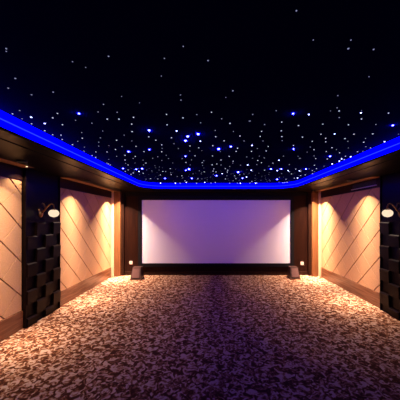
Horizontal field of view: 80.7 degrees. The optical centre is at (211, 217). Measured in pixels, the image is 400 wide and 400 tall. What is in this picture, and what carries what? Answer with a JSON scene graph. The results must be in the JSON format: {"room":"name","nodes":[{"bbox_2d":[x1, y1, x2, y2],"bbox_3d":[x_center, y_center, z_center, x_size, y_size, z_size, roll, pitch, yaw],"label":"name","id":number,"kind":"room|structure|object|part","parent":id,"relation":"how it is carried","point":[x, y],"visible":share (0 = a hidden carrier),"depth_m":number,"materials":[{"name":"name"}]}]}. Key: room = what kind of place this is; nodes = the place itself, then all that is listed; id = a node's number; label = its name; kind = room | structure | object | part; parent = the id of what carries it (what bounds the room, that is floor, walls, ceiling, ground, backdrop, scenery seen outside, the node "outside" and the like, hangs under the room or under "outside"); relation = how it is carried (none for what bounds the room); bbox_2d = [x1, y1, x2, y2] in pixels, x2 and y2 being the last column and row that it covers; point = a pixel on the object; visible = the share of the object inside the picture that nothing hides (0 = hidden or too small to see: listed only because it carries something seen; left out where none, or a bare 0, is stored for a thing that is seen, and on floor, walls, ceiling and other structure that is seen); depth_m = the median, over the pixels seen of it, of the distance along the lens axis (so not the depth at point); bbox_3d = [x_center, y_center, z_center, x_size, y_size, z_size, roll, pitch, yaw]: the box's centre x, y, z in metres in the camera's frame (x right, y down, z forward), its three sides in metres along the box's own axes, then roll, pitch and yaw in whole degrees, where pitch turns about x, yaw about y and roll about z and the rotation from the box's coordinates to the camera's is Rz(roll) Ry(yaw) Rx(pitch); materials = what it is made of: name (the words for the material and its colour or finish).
{"room":"home theater","nodes":[
{"label":"home theater","id":0,"kind":"room"},
{"bbox_2d":[0,0,399,182],"bbox_3d":[0.115,-0.930,2.200,5.770,0.060,8.800,0,0,0],"label":"ceiling","id":1,"kind":"structure","parent":0,"point":[266,52],"depth_m":1.54,"materials":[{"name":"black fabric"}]},
{"bbox_2d":[0,110,399,188],"bbox_3d":[0.155,-0.823,2.285,3.834,0.155,7.594,0,0,0],"label":"light","id":2,"kind":"object","parent":1,"relation":"attached to","point":[7,121],"visible":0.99,"depth_m":3.44,"materials":[{"name":"blue plastic"}]},
{"bbox_2d":[5,10,398,179],"bbox_3d":[0.193,-0.896,2.576,3.687,0.008,6.414,0,0,0],"label":"recessed light","id":3,"kind":"object","parent":1,"relation":"in","point":[296,10],"visible":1,"depth_m":1.69,"materials":[{"name":"white"}]},
{"bbox_2d":[0,275,399,399],"bbox_3d":[0.115,1.650,2.200,6.010,0.100,9.040,0,0,0],"label":"floor","id":4,"kind":"structure","parent":0,"point":[154,337],"depth_m":3.00,"materials":[{"name":"carpet"}]},
{"bbox_2d":[129,266,143,280],"bbox_3d":[-1.965,1.445,6.169,0.294,0.310,0.322,0,0,0],"label":"floor speaker","id":5,"kind":"object","parent":4,"relation":"on","point":[137,274],"visible":1,"depth_m":6.07,"materials":[{"name":"brown wood"}]},
{"bbox_2d":[131,269,139,277],"bbox_3d":[-1.965,1.428,6.070,0.205,0.228,0.096,0,0,0],"label":"grille","id":6,"kind":"object","parent":5,"relation":"attached to","point":[135,273],"depth_m":6.06,"materials":[{"name":"fabric"}]},
{"bbox_2d":[287,266,300,279],"bbox_3d":[2.170,1.450,6.249,0.274,0.300,0.322,0,0,0],"label":"floor speaker","id":7,"kind":"object","parent":4,"relation":"on","point":[293,272],"visible":1,"depth_m":6.16,"materials":[{"name":"brown wood"}]},
{"bbox_2d":[291,268,298,276],"bbox_3d":[2.170,1.433,6.150,0.190,0.220,0.096,0,0,0],"label":"grille","id":8,"kind":"object","parent":7,"relation":"attached to","point":[294,271],"depth_m":6.15,"materials":[{"name":"fabric"}]},
{"bbox_2d":[0,126,399,191],"bbox_3d":[0.115,-0.744,2.200,5.770,0.028,8.800,0,0,0],"label":"soffit","id":9,"kind":"structure","parent":0,"point":[14,146],"depth_m":3.47,"materials":[{"name":"brown wood"}]},
{"bbox_2d":[0,158,33,167],"bbox_3d":[-2.652,-0.732,2.200,0.165,0.016,2.400,0,0,0],"label":"trim","id":10,"kind":"structure","parent":9,"relation":"attached to","point":[2,160],"depth_m":3.12,"materials":[{"name":"brown wood"}]},
{"bbox_2d":[16,160,26,163],"bbox_3d":[-2.430,-0.719,3.000,0.117,0.022,0.117,0,0,0],"label":"recessed light","id":11,"kind":"object","parent":9,"relation":"attached to","point":[17,161],"visible":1,"depth_m":2.97,"materials":[{"name":"black plastic"}]},
{"bbox_2d":[60,177,114,190],"bbox_3d":[-2.652,-0.732,5.295,0.165,0.016,2.190,0,0,0],"label":"trim","id":12,"kind":"structure","parent":9,"relation":"attached to","point":[67,178],"depth_m":4.93,"materials":[{"name":"brown wood"}]},
{"bbox_2d":[317,176,379,190],"bbox_3d":[2.882,-0.732,5.255,0.165,0.016,2.270,0,0,0],"label":"trim","id":13,"kind":"structure","parent":9,"relation":"attached to","point":[371,177],"depth_m":4.81,"materials":[{"name":"brown wood"}]},
{"bbox_2d":[125,196,306,270],"bbox_3d":[0.115,0.200,6.660,5.770,2.800,0.120,0,0,0],"label":"wall","id":14,"kind":"structure","parent":0,"point":[131,202],"depth_m":6.60,"materials":[{"name":"red wood"}]},
{"bbox_2d":[111,191,113,276],"bbox_3d":[-2.730,0.435,6.500,0.080,2.330,0.200,0,0,0],"label":"trim","id":15,"kind":"structure","parent":14,"relation":"attached to","point":[112,198],"depth_m":6.40,"materials":[{"name":"brown"}]},
{"bbox_2d":[114,191,120,275],"bbox_3d":[-2.605,0.435,6.520,0.170,2.330,0.160,0,0,0],"label":"trim","id":16,"kind":"structure","parent":14,"relation":"attached to","point":[117,194],"depth_m":6.44,"materials":[{"name":"brown wood"}]},
{"bbox_2d":[121,192,124,275],"bbox_3d":[-2.485,0.435,6.560,0.070,2.330,0.080,0,0,0],"label":"trim","id":17,"kind":"structure","parent":14,"relation":"attached to","point":[122,193],"depth_m":6.52,"materials":[{"name":"brown wood"}]},
{"bbox_2d":[138,196,293,266],"bbox_3d":[0.115,0.383,6.574,4.350,1.965,0.048,0,0,0],"label":"projection screen","id":18,"kind":"object","parent":14,"relation":"attached to","point":[174,231],"visible":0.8,"depth_m":6.57,"materials":[{"name":"white fabric"}]},
{"bbox_2d":[124,192,307,195],"bbox_3d":[0.115,-0.672,6.585,5.130,0.115,0.030,0,0,0],"label":"trim","id":19,"kind":"structure","parent":14,"relation":"attached to","point":[125,193],"depth_m":6.57,"materials":[{"name":"black wood"}]},
{"bbox_2d":[124,271,307,274],"bbox_3d":[0.115,1.550,6.590,5.130,0.100,0.020,0,0,0],"label":"baseboard","id":20,"kind":"structure","parent":14,"relation":"attached to","point":[125,272],"depth_m":6.58,"materials":[{"name":"brown wood"}]},
{"bbox_2d":[307,192,310,275],"bbox_3d":[2.715,0.435,6.560,0.070,2.330,0.080,0,0,0],"label":"trim","id":21,"kind":"structure","parent":14,"relation":"attached to","point":[309,193],"depth_m":6.52,"materials":[{"name":"brown wood"}]},
{"bbox_2d":[311,191,317,275],"bbox_3d":[2.835,0.435,6.520,0.170,2.330,0.160,0,0,0],"label":"trim","id":22,"kind":"structure","parent":14,"relation":"attached to","point":[314,194],"depth_m":6.44,"materials":[{"name":"brown wood"}]},
{"bbox_2d":[318,191,321,276],"bbox_3d":[2.960,0.435,6.500,0.080,2.330,0.200,0,0,0],"label":"trim","id":23,"kind":"structure","parent":14,"relation":"attached to","point":[319,192],"depth_m":6.40,"materials":[{"name":"brown"}]},
{"bbox_3d":[-2.830,0.200,2.200,0.120,2.800,9.040,0,0,0],"label":"wall","id":24,"kind":"structure","parent":0,"visible":0},
{"bbox_2d":[0,176,21,320],"bbox_3d":[-2.760,0.395,2.200,0.020,1.890,2.400,0,0,0],"label":"wall panel","id":25,"kind":"object","parent":24,"relation":"attached to","point":[10,188],"visible":0.99,"depth_m":3.21,"materials":[{"name":"brown fabric"}]},
{"bbox_2d":[21,168,60,328],"bbox_3d":[-2.723,0.435,3.790,0.095,2.330,0.780,0,0,0],"label":"pilaster","id":26,"kind":"object","parent":24,"relation":"attached to","point":[41,247],"visible":0.97,"depth_m":3.70,"materials":[{"name":"black paint"}]},
{"bbox_2d":[27,181,59,222],"bbox_3d":[-2.710,-0.240,3.790,0.020,0.620,0.744,0,0,0],"label":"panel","id":27,"kind":"object","parent":26,"relation":"on","point":[38,192],"depth_m":3.75,"materials":[{"name":"black paint"}]},
{"bbox_2d":[38,203,58,217],"bbox_3d":[-2.573,-0.118,3.720,0.283,0.247,0.151,0,0,0],"label":"wall sconce","id":28,"kind":"object","parent":26,"relation":"attached to","point":[53,212],"visible":1,"depth_m":3.70,"materials":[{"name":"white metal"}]},
{"bbox_3d":[-2.504,-0.075,3.720,0.145,0.124,0.151,0,0,0],"label":"lamp shade","id":29,"kind":"part","parent":28,"relation":"part of","materials":[{"name":"white glass"}]},
{"bbox_2d":[0,267,110,341],"bbox_3d":[-2.752,1.470,2.095,0.035,0.260,8.590,0,0,0],"label":"baseboard","id":30,"kind":"structure","parent":24,"relation":"attached to","point":[12,324],"depth_m":4.42,"materials":[{"name":"brown wood"}]},
{"bbox_2d":[0,162,111,197],"bbox_3d":[-2.752,-0.640,2.200,0.035,0.180,8.800,0,0,0],"label":"trim","id":31,"kind":"structure","parent":24,"relation":"attached to","point":[6,170],"depth_m":4.42,"materials":[{"name":"brown wood"}]},
{"bbox_2d":[60,188,110,290],"bbox_3d":[-2.760,0.395,5.287,0.020,1.890,2.215,0,0,0],"label":"wall panel","id":32,"kind":"object","parent":24,"relation":"attached to","point":[85,218],"visible":0.86,"depth_m":4.99,"materials":[{"name":"brown fabric"}]},
{"bbox_3d":[3.060,0.200,2.200,0.120,2.800,9.040,0,0,0],"label":"wall","id":33,"kind":"structure","parent":0,"visible":0},
{"bbox_2d":[321,267,379,307],"bbox_3d":[2.982,1.470,2.095,0.035,0.260,8.590,0,0,0],"label":"baseboard","id":34,"kind":"structure","parent":33,"relation":"attached to","point":[371,296],"depth_m":4.92,"materials":[{"name":"brown wood"}]},
{"bbox_2d":[321,177,379,197],"bbox_3d":[2.982,-0.640,2.200,0.035,0.180,8.800,0,0,0],"label":"trim","id":35,"kind":"structure","parent":33,"relation":"attached to","point":[347,188],"depth_m":5.18,"materials":[{"name":"brown wood"}]},
{"bbox_2d":[322,187,379,292],"bbox_3d":[2.990,0.395,5.247,0.020,1.890,2.295,0,0,0],"label":"wall panel","id":36,"kind":"object","parent":33,"relation":"attached to","point":[350,221],"visible":0.89,"depth_m":4.96,"materials":[{"name":"brown fabric"}]},
{"bbox_2d":[352,180,375,189],"bbox_3d":[2.952,-0.638,4.595,0.028,0.104,0.750,0,0,0],"label":"air vent","id":37,"kind":"object","parent":33,"relation":"attached to","point":[370,183],"visible":1,"depth_m":4.54,"materials":[{"name":"black plastic"}]},
{"bbox_2d":[379,172,399,320],"bbox_3d":[2.953,0.435,3.660,0.095,2.330,0.880,0,0,0],"label":"pilaster","id":38,"kind":"object","parent":33,"relation":"attached to","point":[389,247],"visible":1,"depth_m":3.87,"materials":[{"name":"black paint"}]},
{"bbox_2d":[382,203,399,217],"bbox_3d":[2.803,-0.118,3.660,0.283,0.247,0.151,0,0,0],"label":"wall sconce","id":39,"kind":"object","parent":38,"relation":"attached to","point":[387,212],"visible":1,"depth_m":3.65,"materials":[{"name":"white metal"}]},
{"bbox_3d":[2.734,-0.075,3.660,0.145,0.124,0.151,0,0,0],"label":"lamp shade","id":40,"kind":"part","parent":39,"relation":"part of","materials":[{"name":"white glass"}]},
{"bbox_3d":[2.828,-0.154,3.660,0.211,0.161,0.030,0,0,0],"label":"arm","id":41,"kind":"part","parent":39,"relation":"part of","materials":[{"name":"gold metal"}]}
]}

